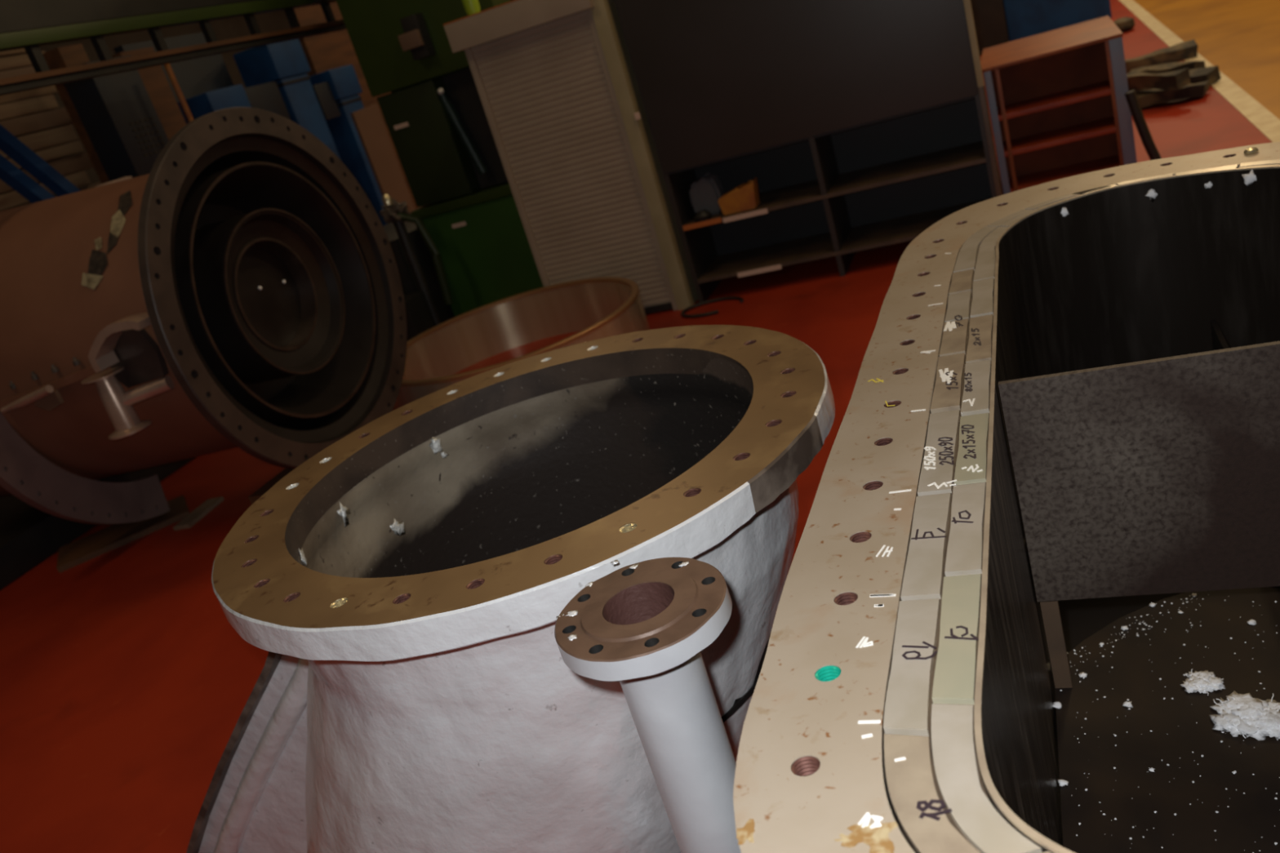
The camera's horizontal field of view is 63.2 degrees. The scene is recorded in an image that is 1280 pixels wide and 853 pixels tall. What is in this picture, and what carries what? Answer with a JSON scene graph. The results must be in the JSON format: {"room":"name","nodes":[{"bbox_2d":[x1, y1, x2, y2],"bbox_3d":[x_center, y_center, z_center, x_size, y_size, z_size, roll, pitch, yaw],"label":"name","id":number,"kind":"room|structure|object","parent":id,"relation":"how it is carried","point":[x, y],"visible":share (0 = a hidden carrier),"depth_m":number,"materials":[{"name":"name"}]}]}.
{"room":"industrial workshop","nodes":[
{"label":"industrial workshop","id":0,"kind":"room"},
{"bbox_2d":[7,9,310,209],"bbox_3d":[-7.259,-4.869,13.086,0.200,7.000,26.000,-8,22,23],"label":"wall","id":1,"kind":"structure","parent":0,"point":[235,27],"depth_m":15.34,"materials":[{"name":"paint"}]},
{"bbox_2d":[0,0,1279,852],"bbox_3d":[3.385,-3.128,10.144,21.000,0.100,26.000,-8,22,23],"label":"floor","id":2,"kind":"structure","parent":0,"point":[126,681],"depth_m":4.41,"materials":[{"name":"red paint"}]},
{"bbox_2d":[0,154,55,203],"bbox_3d":[-3.622,-1.163,7.267,0.100,2.415,1.726,-8,22,23],"label":"strut","id":3,"kind":"object","parent":2,"relation":"on","point":[11,175],"visible":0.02,"depth_m":6.62,"materials":[{"name":"metal"}]},
{"bbox_2d":[0,124,80,196],"bbox_3d":[-3.610,-1.307,7.342,0.100,2.613,1.811,-8,22,23],"label":"strut","id":4,"kind":"object","parent":2,"relation":"on","point":[12,147],"visible":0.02,"depth_m":6.72,"materials":[{"name":"metal"}]},
{"bbox_2d":[42,44,109,184],"bbox_3d":[-4.188,-1.756,8.702,0.200,2.750,0.250,-8,22,23],"label":"post","id":5,"kind":"object","parent":2,"relation":"on","point":[62,57],"visible":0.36,"depth_m":8.27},
{"bbox_2d":[0,456,196,590],"bbox_3d":[-4.050,0.561,6.322,2.300,0.190,1.600,-8,22,23],"label":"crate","id":6,"kind":"object","parent":2,"relation":"on","point":[29,535],"visible":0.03,"depth_m":5.54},
{"bbox_2d":[94,176,132,187],"bbox_3d":[-3.225,-0.858,7.132,0.185,1.694,0.246,-8,22,23],"label":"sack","id":7,"kind":"object","parent":2,"relation":"on","point":[126,177],"visible":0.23,"depth_m":6.79,"materials":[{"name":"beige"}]},
{"bbox_2d":[63,55,168,182],"bbox_3d":[-3.865,-1.678,8.525,0.305,2.550,0.480,-8,22,23],"label":"tall cabinet","id":8,"kind":"object","parent":2,"relation":"on","point":[118,116],"visible":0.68,"depth_m":8.10,"materials":[{"name":"grey metal"}]},
{"bbox_2d":[129,116,164,156],"bbox_3d":[-3.904,-2.304,8.268,0.005,0.270,0.255,-8,22,23],"label":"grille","id":9,"kind":"object","parent":8,"relation":"attached to","point":[147,134],"depth_m":8.26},
{"bbox_2d":[56,494,189,573],"bbox_3d":[-2.718,0.556,5.481,0.661,0.030,0.340,-26,22,-20],"label":"board","id":10,"kind":"object","parent":2,"relation":"on","point":[70,555],"visible":0.86,"depth_m":5.41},
{"bbox_2d":[0,106,407,524],"bbox_3d":[-2.608,-0.399,5.207,2.300,1.777,1.723,-8,22,23],"label":"vessel","id":11,"kind":"object","parent":10,"relation":"on","point":[244,291],"visible":0.94,"depth_m":4.65,"materials":[{"name":"metal"}]},
{"bbox_2d":[80,366,173,439],"bbox_3d":[-2.086,-0.114,4.271,0.322,0.256,0.206,-8,22,23],"label":"flanged nozzle","id":12,"kind":"object","parent":11,"relation":"on","point":[118,403],"depth_m":4.26,"materials":[{"name":"metal"}]},
{"bbox_2d":[111,47,186,140],"bbox_3d":[-3.765,-1.886,8.908,0.120,2.600,0.370,-8,22,23],"label":"board","id":13,"kind":"object","parent":2,"relation":"on","point":[154,80],"visible":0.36,"depth_m":8.60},
{"bbox_2d":[113,32,234,102],"bbox_3d":[-3.829,-2.226,9.689,0.100,2.700,1.150,-8,22,23],"label":"panel","id":14,"kind":"object","parent":2,"relation":"on","point":[197,76],"visible":0.23,"depth_m":9.42,"materials":[{"name":"metal"}]},
{"bbox_2d":[164,63,193,123],"bbox_3d":[-3.427,-1.807,8.697,0.044,2.412,0.043,-8,22,23],"label":"pole","id":15,"kind":"object","parent":2,"relation":"on","point":[167,66],"visible":0.19,"depth_m":8.34,"materials":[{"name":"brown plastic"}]},
{"bbox_2d":[173,496,224,530],"bbox_3d":[-2.297,0.451,5.421,0.100,0.020,0.300,-11,22,18],"label":"board","id":16,"kind":"object","parent":2,"relation":"on","point":[209,504],"visible":1,"depth_m":5.39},
{"bbox_2d":[177,84,251,124],"bbox_3d":[-3.524,-1.975,9.570,0.420,2.160,0.500,-8,22,23],"label":"storage bin","id":17,"kind":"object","parent":2,"relation":"on","point":[234,96],"depth_m":9.04,"materials":[{"name":"plastic"}]},
{"bbox_2d":[244,80,291,119],"bbox_3d":[-3.599,-2.963,9.711,0.300,0.370,0.520,-8,22,23],"label":"cross beam","id":18,"kind":"structure","parent":17,"relation":"attached to","point":[266,96],"depth_m":9.68,"materials":[{"name":"grey metal"}]},
{"bbox_2d":[248,467,293,504],"bbox_3d":[-1.566,0.239,5.110,0.220,0.200,0.750,-8,22,23],"label":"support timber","id":19,"kind":"object","parent":2,"relation":"on","point":[260,491],"visible":0.07,"depth_m":4.87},
{"bbox_2d":[233,39,341,160],"bbox_3d":[-3.247,-2.559,10.411,0.420,2.460,0.520,-8,22,23],"label":"column","id":20,"kind":"structure","parent":2,"relation":"on","point":[285,63],"depth_m":9.96,"materials":[{"name":"metal"}]},
{"bbox_2d":[309,64,387,226],"bbox_3d":[-2.962,-2.726,11.124,0.420,2.100,0.450,-8,22,23],"label":"column","id":21,"kind":"structure","parent":2,"relation":"on","point":[344,82],"depth_m":10.83,"materials":[{"name":"metal"}]},
{"bbox_2d":[311,81,341,120],"bbox_3d":[-3.284,-3.263,10.540,0.300,0.350,0.260,-8,22,23],"label":"cross beam","id":22,"kind":"structure","parent":21,"relation":"attached to","point":[324,95],"depth_m":10.47,"materials":[{"name":"grey metal"}]},
{"bbox_2d":[293,2,420,209],"bbox_3d":[-3.053,-3.697,12.109,0.100,3.200,1.900,-8,22,23],"label":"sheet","id":23,"kind":"object","parent":2,"relation":"on","point":[331,51],"visible":0.02,"depth_m":11.40,"materials":[{"name":"wood"}]},
{"bbox_2d":[350,103,414,212],"bbox_3d":[-2.412,-2.314,10.236,0.030,1.650,0.445,-8,22,23],"label":"board","id":24,"kind":"object","parent":2,"relation":"on","point":[368,122],"visible":0.59,"depth_m":10.08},
{"bbox_2d":[379,193,452,324],"bbox_3d":[-1.454,-1.059,7.046,0.326,1.108,0.203,-8,22,23],"label":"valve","id":25,"kind":"object","parent":2,"relation":"on","point":[394,212],"visible":0.98,"depth_m":6.95,"materials":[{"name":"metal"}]},
{"bbox_2d":[382,212,454,322],"bbox_3d":[-1.634,-1.137,7.833,0.660,0.800,1.300,-8,22,23],"label":"board","id":26,"kind":"object","parent":2,"relation":"on","point":[424,258],"visible":0.19,"depth_m":7.28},
{"bbox_2d":[335,0,543,316],"bbox_3d":[-1.107,-2.294,7.214,1.080,3.000,1.240,-8,22,23],"label":"cabinet","id":27,"kind":"object","parent":2,"relation":"on","point":[433,113],"visible":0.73,"depth_m":6.97,"materials":[{"name":"metal"}]},
{"bbox_2d":[0,0,346,95],"bbox_3d":[-2.796,-2.460,5.584,0.678,1.010,3.900,-8,22,23],"label":"overhead track","id":28,"kind":"object","parent":27,"relation":"attached to","point":[28,24],"visible":0.94,"depth_m":5.54,"materials":[{"name":"green metal"}]},
{"bbox_2d":[397,29,423,51],"bbox_3d":[-1.445,-2.435,6.559,0.145,0.100,0.040,-8,22,23],"label":"switch","id":29,"kind":"object","parent":27,"relation":"attached to","point":[412,40],"depth_m":6.55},
{"bbox_2d":[400,13,435,60],"bbox_3d":[-1.411,-2.475,6.607,0.120,0.260,0.098,-8,22,23],"label":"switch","id":30,"kind":"object","parent":27,"relation":"attached to","point":[410,22],"depth_m":6.59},
{"bbox_2d":[186,324,835,852],"bbox_3d":[-0.412,0.527,2.345,1.881,0.991,1.402,-8,22,23],"label":"vessel","id":31,"kind":"object","parent":2,"relation":"on","point":[528,605],"visible":0.99,"depth_m":1.86,"materials":[{"name":"metal"}]},
{"bbox_2d":[393,276,650,410],"bbox_3d":[-0.702,-0.429,5.948,1.538,0.320,1.538,-8,22,23],"label":"ring","id":32,"kind":"object","parent":2,"relation":"on","point":[599,308],"visible":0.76,"depth_m":6.49,"materials":[{"name":"brown metal"}]},
{"bbox_2d":[443,0,697,314],"bbox_3d":[-0.335,-1.636,6.333,0.980,2.000,0.530,-8,22,23],"label":"tall cabinet","id":33,"kind":"object","parent":2,"relation":"on","point":[556,83],"visible":0.92,"depth_m":6.14,"materials":[{"name":"metal"}]},
{"bbox_2d":[461,0,480,15],"bbox_3d":[-1.011,-2.533,6.176,0.100,0.190,0.100,-8,22,23],"label":"bottle","id":34,"kind":"object","parent":33,"relation":"on","point":[471,6],"visible":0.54,"depth_m":6.16,"materials":[{"name":"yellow plastic"}]},
{"bbox_2d":[680,296,743,317],"bbox_3d":[0.428,-0.710,6.172,0.392,0.020,0.279,-8,22,23],"label":"cable","id":35,"kind":"object","parent":2,"relation":"on","point":[726,298],"visible":1,"depth_m":6.22,"materials":[{"name":"black rubber"}]},
{"bbox_2d":[613,0,1002,302],"bbox_3d":[0.925,-2.052,5.801,1.813,2.400,0.550,-8,22,23],"label":"shelving unit","id":36,"kind":"object","parent":2,"relation":"on","point":[859,125],"visible":0.86,"depth_m":5.79,"materials":[{"name":"grey"}]},
{"bbox_2d":[693,209,711,222],"bbox_3d":[0.371,-1.251,6.162,0.110,0.060,0.107,-8,22,23],"label":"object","id":37,"kind":"object","parent":36,"relation":"on","point":[704,215],"visible":1,"depth_m":6.13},
{"bbox_2d":[688,172,724,215],"bbox_3d":[0.404,-1.393,6.244,0.192,0.235,0.140,-8,22,23],"label":"plastic bag","id":38,"kind":"object","parent":36,"relation":"on","point":[705,192],"visible":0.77,"depth_m":6.19,"materials":[{"name":"grey"}]},
{"bbox_2d":[717,177,759,215],"bbox_3d":[0.579,-1.342,6.077,0.235,0.160,0.120,-8,22,23],"label":"bag","id":39,"kind":"object","parent":36,"relation":"on","point":[745,197],"visible":1,"depth_m":6.03,"materials":[{"name":"orange plastic"}]},
{"bbox_2d":[970,0,1009,55],"bbox_3d":[4.250,-5.662,13.495,0.815,1.600,0.800,-8,22,23],"label":"cabinet","id":40,"kind":"object","parent":2,"relation":"on","point":[989,19],"visible":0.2,"depth_m":13.22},
{"bbox_2d":[733,142,1279,852],"bbox_3d":[1.085,0.263,1.805,1.265,0.957,2.524,-8,22,23],"label":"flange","id":41,"kind":"object","parent":2,"relation":"on","point":[1133,444],"depth_m":1.72,"materials":[{"name":"metal"}]},
{"bbox_2d":[883,598,940,736],"bbox_3d":[0.295,0.253,1.118,0.050,0.010,0.224,-8,22,23],"label":"plate","id":42,"kind":"object","parent":41,"relation":"on","point":[907,705],"visible":1,"depth_m":1.10,"materials":[{"name":"metal"}]},
{"bbox_2d":[900,493,951,600],"bbox_3d":[0.367,0.149,1.328,0.046,0.008,0.244,-8,22,23],"label":"plate","id":43,"kind":"object","parent":41,"relation":"on","point":[924,567],"visible":1,"depth_m":1.31,"materials":[{"name":"metal"}]},
{"bbox_2d":[884,733,980,852],"bbox_3d":[0.268,0.345,0.909,0.072,0.007,0.258,-20,20,-6],"label":"plate","id":44,"kind":"object","parent":41,"relation":"on","point":[917,805],"visible":1,"depth_m":0.94,"materials":[{"name":"brown metal"}]},
{"bbox_2d":[917,409,959,496],"bbox_3d":[0.451,0.035,1.554,0.054,0.008,0.263,-8,22,23],"label":"plate","id":45,"kind":"object","parent":41,"relation":"on","point":[936,477],"visible":1,"depth_m":1.53,"materials":[{"name":"metal"}]},
{"bbox_2d":[930,352,965,413],"bbox_3d":[0.527,-0.077,1.774,0.046,0.010,0.229,-8,22,23],"label":"plate","id":46,"kind":"object","parent":41,"relation":"on","point":[947,393],"visible":1,"depth_m":1.76,"materials":[{"name":"brown metal"}]},
{"bbox_2d":[938,315,968,356],"bbox_3d":[0.596,-0.173,1.967,0.046,0.009,0.200,-8,22,23],"label":"plate","id":47,"kind":"object","parent":41,"relation":"on","point":[954,337],"visible":1,"depth_m":1.95,"materials":[{"name":"brown metal"}]},
{"bbox_2d":[931,573,982,704],"bbox_3d":[0.350,0.228,1.139,0.044,0.008,0.226,-8,22,23],"label":"plate","id":48,"kind":"object","parent":41,"relation":"on","point":[955,671],"visible":1,"depth_m":1.12,"materials":[{"name":"metal"}]},
{"bbox_2d":[944,290,971,322],"bbox_3d":[0.645,-0.242,2.107,0.046,0.006,0.163,-8,22,23],"label":"plate","id":49,"kind":"object","parent":41,"relation":"on","point":[958,304],"visible":0.97,"depth_m":2.10,"materials":[{"name":"metal"}]},
{"bbox_2d":[948,268,973,294],"bbox_3d":[0.694,-0.311,2.243,0.046,0.007,0.142,-8,22,23],"label":"plate","id":50,"kind":"object","parent":41,"relation":"on","point":[962,281],"visible":1,"depth_m":2.23,"materials":[{"name":"brown metal"}]},
{"bbox_2d":[944,482,986,576],"bbox_3d":[0.420,0.128,1.339,0.043,0.007,0.218,-8,22,23],"label":"plate","id":51,"kind":"object","parent":41,"relation":"on","point":[964,556],"visible":0.98,"depth_m":1.32,"materials":[{"name":"metal"}]},
{"bbox_2d":[954,413,989,485],"bbox_3d":[0.491,0.030,1.534,0.043,0.007,0.216,-8,22,23],"label":"plate","id":52,"kind":"object","parent":41,"relation":"on","point":[971,458],"visible":0.99,"depth_m":1.52,"materials":[{"name":"metal"}]},
{"bbox_2d":[953,226,998,272],"bbox_3d":[0.784,-0.418,2.444,0.064,0.006,0.337,-5,24,31],"label":"plate","id":53,"kind":"object","parent":41,"relation":"on","point":[967,255],"visible":0.99,"depth_m":2.43,"materials":[{"name":"metal"}]},
{"bbox_2d":[960,360,991,416],"bbox_3d":[0.558,-0.066,1.724,0.044,0.009,0.205,-8,22,23],"label":"plate","id":54,"kind":"object","parent":41,"relation":"on","point":[975,397],"visible":1,"depth_m":1.71,"materials":[{"name":"metal"}]},
{"bbox_2d":[965,314,993,363],"bbox_3d":[0.627,-0.163,1.917,0.043,0.008,0.225,-8,22,23],"label":"plate","id":55,"kind":"object","parent":41,"relation":"on","point":[980,328],"visible":1,"depth_m":1.90,"materials":[{"name":"brown metal"}]},
{"bbox_2d":[969,277,994,317],"bbox_3d":[0.697,-0.262,2.115,0.044,0.008,0.219,-8,22,23],"label":"plate","id":56,"kind":"object","parent":41,"relation":"on","point":[982,304],"visible":0.91,"depth_m":2.10,"materials":[{"name":"metal"}]},
{"bbox_2d":[931,703,1042,852],"bbox_3d":[0.301,0.318,0.951,0.060,0.006,0.210,-15,21,6],"label":"plate","id":57,"kind":"object","parent":41,"relation":"on","point":[953,753],"visible":1,"depth_m":0.94,"materials":[{"name":"metal"}]},
{"bbox_2d":[973,226,1008,280],"bbox_3d":[0.801,-0.398,2.379,0.060,0.006,0.398,-6,23,28],"label":"plate","id":58,"kind":"object","parent":41,"relation":"on","point":[986,258],"visible":0.85,"depth_m":2.35,"materials":[{"name":"metal"}]},
{"bbox_2d":[1000,208,1039,226],"bbox_3d":[0.938,-0.510,2.555,0.122,0.007,0.040,-28,23,-25],"label":"plate","id":59,"kind":"object","parent":41,"relation":"on","point":[1008,224],"visible":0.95,"depth_m":2.55,"materials":[{"name":"metal"}]},
{"bbox_2d":[1025,194,1079,209],"bbox_3d":[1.033,-0.561,2.609,0.127,0.007,0.033,-18,20,-1],"label":"plate","id":60,"kind":"object","parent":41,"relation":"on","point":[1065,197],"visible":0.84,"depth_m":2.61,"materials":[{"name":"metal"}]},
{"bbox_2d":[1053,701,1062,708],"bbox_3d":[0.770,0.514,1.920,0.017,0.008,0.018,-8,22,23],"label":"tuft","id":61,"kind":"object","parent":41,"relation":"on","point":[1056,704],"visible":1,"depth_m":1.92,"materials":[{"name":"white"}]},
{"bbox_2d":[1057,778,1068,786],"bbox_3d":[0.712,0.600,1.749,0.017,0.008,0.016,-8,22,23],"label":"tuft","id":62,"kind":"object","parent":41,"relation":"on","point":[1062,782],"visible":1,"depth_m":1.75,"materials":[{"name":"white"}]},
{"bbox_2d":[1061,207,1069,217],"bbox_3d":[1.047,-0.529,2.568,0.022,0.026,0.007,-8,22,23],"label":"tuft","id":63,"kind":"object","parent":41,"relation":"attached to","point":[1064,212],"visible":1,"depth_m":2.56,"materials":[{"name":"white"}]},
{"bbox_2d":[1071,184,1115,195],"bbox_3d":[1.133,-0.588,2.597,0.102,0.006,0.026,-11,21,17],"label":"plate","id":64,"kind":"object","parent":41,"relation":"on","point":[1111,185],"visible":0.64,"depth_m":2.60,"materials":[{"name":"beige metal"}]},
{"bbox_2d":[1122,701,1133,707],"bbox_3d":[0.877,0.500,1.871,0.017,0.008,0.016,-8,22,23],"label":"tuft","id":65,"kind":"object","parent":41,"relation":"on","point":[1127,704],"visible":1,"depth_m":1.87,"materials":[{"name":"white"}]},
{"bbox_2d":[1115,173,1173,185],"bbox_3d":[1.235,-0.603,2.549,0.129,0.007,0.023,-5,24,31],"label":"plate","id":66,"kind":"object","parent":41,"relation":"on","point":[1172,174],"visible":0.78,"depth_m":2.55,"materials":[{"name":"metal"}]},
{"bbox_2d":[1145,188,1157,202],"bbox_3d":[1.242,-0.560,2.525,0.029,0.035,0.010,-6,23,28],"label":"tuft","id":67,"kind":"object","parent":41,"relation":"attached to","point":[1153,195],"visible":1,"depth_m":2.52,"materials":[{"name":"white"}]},
{"bbox_2d":[1059,594,1279,852],"bbox_3d":[0.956,0.491,1.834,0.400,0.002,0.667,-8,22,23],"label":"crumbs","id":68,"kind":"object","parent":41,"relation":"on","point":[1137,634],"visible":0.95,"depth_m":1.90,"materials":[{"name":"white"}]},
{"bbox_2d":[1180,668,1225,695],"bbox_3d":[1.008,0.459,1.864,0.072,0.020,0.068,-8,22,23],"label":"tuft","id":69,"kind":"object","parent":41,"relation":"on","point":[1204,682],"visible":1,"depth_m":1.86,"materials":[{"name":"white"}]},
{"bbox_2d":[1175,164,1237,175],"bbox_3d":[1.345,-0.606,2.471,0.131,0.006,0.028,0,27,40],"label":"plate","id":70,"kind":"object","parent":41,"relation":"on","point":[1236,165],"visible":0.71,"depth_m":2.47,"materials":[{"name":"metal"}]},
{"bbox_2d":[1209,690,1279,740],"bbox_3d":[1.036,0.487,1.762,0.129,0.028,0.119,-8,22,23],"label":"tuft","id":71,"kind":"object","parent":41,"relation":"on","point":[1242,714],"visible":1,"depth_m":1.75,"materials":[{"name":"white"}]},
{"bbox_2d":[1241,169,1256,186],"bbox_3d":[1.395,-0.568,2.371,0.040,0.038,0.012,-8,22,23],"label":"tuft","id":72,"kind":"object","parent":41,"relation":"attached to","point":[1250,178],"visible":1,"depth_m":2.37,"materials":[{"name":"white"}]},
{"bbox_2d":[1243,146,1258,155],"bbox_3d":[1.466,-0.662,2.495,0.032,0.012,0.032,-8,22,23],"label":"nut","id":73,"kind":"object","parent":41,"relation":"on","point":[1252,150],"visible":1,"depth_m":2.49,"materials":[{"name":"gold metal"}]},
{"bbox_2d":[1240,159,1279,167],"bbox_3d":[1.444,-0.599,2.371,0.038,0.007,0.150,-29,23,-28],"label":"plate","id":74,"kind":"object","parent":41,"relation":"on","point":[1269,162],"visible":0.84,"depth_m":2.39,"materials":[{"name":"metal"}]},
{"bbox_2d":[980,15,1137,194],"bbox_3d":[2.631,-2.017,6.587,0.785,0.820,1.062,-8,22,23],"label":"rack","id":75,"kind":"object","parent":2,"relation":"on","point":[1059,108],"visible":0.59,"depth_m":6.35,"materials":[{"name":"wood"}]},
{"bbox_2d":[996,80,1111,120],"bbox_3d":[2.499,-1.963,6.257,0.700,0.030,0.350,-8,22,23],"label":"shelf","id":76,"kind":"object","parent":75,"relation":"attached to","point":[1086,90],"depth_m":6.23,"materials":[{"name":"wood"}]},
{"bbox_2d":[1003,0,1111,41],"bbox_3d":[5.241,-5.910,13.297,1.200,1.580,1.120,-8,22,23],"label":"crate","id":77,"kind":"object","parent":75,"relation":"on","point":[1024,18],"visible":0.76,"depth_m":13.07,"materials":[{"name":"plastic"}]},
{"bbox_2d":[1002,115,1115,157],"bbox_3d":[2.561,-1.767,6.334,0.700,0.030,0.350,-8,22,23],"label":"shelf","id":78,"kind":"object","parent":75,"relation":"attached to","point":[1094,126],"depth_m":6.31,"materials":[{"name":"wood"}]},
{"bbox_2d":[1008,155,1119,192],"bbox_3d":[2.629,-1.552,6.417,0.700,0.030,0.350,-8,22,23],"label":"shelf","id":79,"kind":"object","parent":75,"relation":"attached to","point":[1032,177],"depth_m":6.46,"materials":[{"name":"wood"}]},
{"bbox_2d":[1113,17,1135,33],"bbox_3d":[5.399,-4.491,11.639,0.260,0.150,0.260,-8,22,23],"label":"round cap","id":80,"kind":"object","parent":2,"relation":"on","point":[1125,24],"visible":0.79,"depth_m":11.54,"materials":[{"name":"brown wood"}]},
{"bbox_2d":[1124,89,1161,159],"bbox_3d":[2.893,-1.679,5.935,0.182,0.500,0.056,-8,22,23],"label":"bar","id":81,"kind":"object","parent":2,"relation":"on","point":[1152,151],"visible":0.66,"depth_m":5.91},
{"bbox_2d":[1124,39,1198,72],"bbox_3d":[4.583,-3.253,9.156,0.590,0.129,0.217,-8,22,23],"label":"scrap slab","id":82,"kind":"object","parent":2,"relation":"on","point":[1188,49],"visible":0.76,"depth_m":9.10,"materials":[{"name":"brown wood"}]},
{"bbox_2d":[1129,61,1205,74],"bbox_3d":[4.195,-2.828,8.332,0.235,0.140,0.556,-33,25,-35],"label":"scrap slab","id":83,"kind":"object","parent":2,"relation":"on","point":[1169,67],"visible":0.38,"depth_m":8.25,"materials":[{"name":"brown wood"}]},
{"bbox_2d":[1137,80,1209,108],"bbox_3d":[3.897,-2.444,7.650,0.492,0.099,0.238,-1,26,37],"label":"scrap slab","id":84,"kind":"object","parent":2,"relation":"on","point":[1153,96],"visible":0.84,"depth_m":7.56,"materials":[{"name":"brown wood"}]},
{"bbox_2d":[1126,67,1190,91],"bbox_3d":[3.760,-2.539,7.649,0.151,0.124,0.601,-22,21,-12],"label":"scrap slab","id":85,"kind":"object","parent":84,"relation":"on","point":[1175,80],"visible":0.74,"depth_m":7.51,"materials":[{"name":"brown wood"}]},
{"bbox_2d":[1135,65,1221,95],"bbox_3d":[4.090,-2.654,8.017,0.245,0.132,0.648,-29,23,-29],"label":"scrap slab","id":86,"kind":"object","parent":2,"relation":"on","point":[1212,74],"visible":0.34,"depth_m":7.79,"materials":[{"name":"brown wood"}]},
{"bbox_2d":[1119,0,1279,142],"bbox_3d":[5.006,-3.494,9.613,0.135,0.003,25.400,-8,22,23],"label":"trim","id":87,"kind":"structure","parent":2,"relation":"on","point":[1256,113],"depth_m":7.37,"materials":[{"name":"beige paint"}]},
{"bbox_3d":[-4.779,-0.014,8.529,0.392,0.090,2.402,-8,22,23],"label":"timber beam","id":88,"kind":"structure","parent":2,"relation":"on","visible":0},
{"bbox_3d":[-4.775,-0.138,8.556,0.410,0.090,2.557,-8,22,23],"label":"timber beam","id":89,"kind":"structure","parent":88,"relation":"on","visible":0},
{"bbox_3d":[-4.836,-0.209,8.474,0.383,0.110,2.440,-8,22,23],"label":"timber beam","id":90,"kind":"structure","parent":89,"relation":"on","visible":0},
{"bbox_3d":[-4.857,-0.324,8.470,0.380,0.090,2.520,-8,22,23],"label":"timber beam","id":91,"kind":"structure","parent":90,"relation":"on","visible":0},
{"bbox_3d":[-4.868,-0.428,8.430,0.418,0.110,2.533,-8,22,23],"label":"timber beam","id":92,"kind":"structure","parent":91,"relation":"on","visible":0},
{"bbox_3d":[-4.901,-0.559,8.419,0.403,0.130,2.608,-8,22,23],"label":"timber beam","id":93,"kind":"structure","parent":92,"relation":"on","visible":0},
{"bbox_3d":[-4.945,-0.654,8.324,0.424,0.110,2.501,-8,22,23],"label":"timber beam","id":94,"kind":"structure","parent":93,"relation":"on","visible":0},
{"bbox_3d":[-4.980,-0.745,8.271,0.426,0.090,2.467,-8,22,23],"label":"timber beam","id":95,"kind":"structure","parent":94,"relation":"on","visible":0},
{"bbox_3d":[-5.010,-0.846,8.239,0.423,0.110,2.482,-8,22,23],"label":"timber beam","id":96,"kind":"structure","parent":95,"relation":"on","visible":0},
{"bbox_3d":[-5.054,-0.949,8.223,0.384,0.090,2.514,-8,22,23],"label":"timber beam","id":97,"kind":"structure","parent":96,"relation":"on","visible":0},
{"bbox_3d":[-5.098,-1.018,8.150,0.380,0.090,2.422,-8,22,23],"label":"timber beam","id":98,"kind":"structure","parent":97,"relation":"on","visible":0},
{"bbox_3d":[-5.098,-1.146,8.132,0.430,0.130,2.503,-8,22,23],"label":"timber beam","id":99,"kind":"structure","parent":98,"relation":"on","visible":0},
{"bbox_3d":[-5.136,-1.274,8.088,0.430,0.130,2.514,-8,22,23],"label":"timber beam","id":100,"kind":"structure","parent":99,"relation":"on","visible":0},
{"bbox_3d":[-5.171,-1.401,8.070,0.414,0.110,2.571,-8,22,23],"label":"timber beam","id":101,"kind":"structure","parent":100,"relation":"on","visible":0},
{"bbox_2d":[20,182,102,206],"bbox_3d":[-5.216,-1.506,8.032,0.391,0.110,2.570,-8,22,23],"label":"timber beam","id":102,"kind":"structure","parent":101,"relation":"on","point":[91,186],"depth_m":8.89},
{"bbox_2d":[0,170,90,211],"bbox_3d":[-5.262,-1.583,7.922,0.415,0.110,2.419,-8,22,23],"label":"timber beam","id":103,"kind":"structure","parent":102,"relation":"on","point":[12,199],"depth_m":8.28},
{"bbox_2d":[0,151,93,195],"bbox_3d":[-5.280,-1.728,7.936,0.409,0.130,2.557,-8,22,23],"label":"timber beam","id":104,"kind":"structure","parent":103,"relation":"on","point":[73,164],"depth_m":8.70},
{"bbox_2d":[7,140,84,169],"bbox_3d":[-5.316,-1.824,7.866,0.426,0.090,2.498,-8,22,23],"label":"timber beam","id":105,"kind":"structure","parent":104,"relation":"on","point":[54,153],"depth_m":8.64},
{"bbox_2d":[0,124,79,159],"bbox_3d":[-5.353,-1.932,7.828,0.418,0.130,2.504,-8,22,23],"label":"timber beam","id":106,"kind":"structure","parent":105,"relation":"on","point":[48,139],"depth_m":8.57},
{"bbox_2d":[0,107,72,137],"bbox_3d":[-5.376,-2.076,7.816,0.424,0.130,2.592,-8,22,23],"label":"timber beam","id":107,"kind":"structure","parent":106,"relation":"on","point":[48,120],"depth_m":8.49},
{"bbox_2d":[0,94,58,121],"bbox_3d":[-5.437,-2.164,7.718,0.414,0.110,2.464,-8,22,23],"label":"timber beam","id":108,"kind":"structure","parent":107,"relation":"on","point":[12,110],"depth_m":8.43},
{"bbox_2d":[0,77,57,104],"bbox_3d":[-5.467,-2.299,7.714,0.399,0.130,2.554,-8,22,23],"label":"timber beam","id":109,"kind":"structure","parent":108,"relation":"on","point":[18,96],"depth_m":8.47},
{"bbox_2d":[0,66,35,79],"bbox_3d":[-5.484,-2.418,7.690,0.419,0.090,2.606,-8,22,23],"label":"timber beam","id":110,"kind":"structure","parent":109,"relation":"on","point":[27,70],"depth_m":8.38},
{"bbox_2d":[0,51,44,71],"bbox_3d":[-5.520,-2.503,7.651,0.407,0.090,2.590,-8,22,23],"label":"timber beam","id":111,"kind":"structure","parent":110,"relation":"on","point":[9,63],"depth_m":8.39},
{"bbox_2d":[0,48,26,57],"bbox_3d":[-5.563,-2.574,7.551,0.427,0.110,2.454,-8,22,23],"label":"timber beam","id":112,"kind":"structure","parent":111,"relation":"on","point":[20,51],"depth_m":8.37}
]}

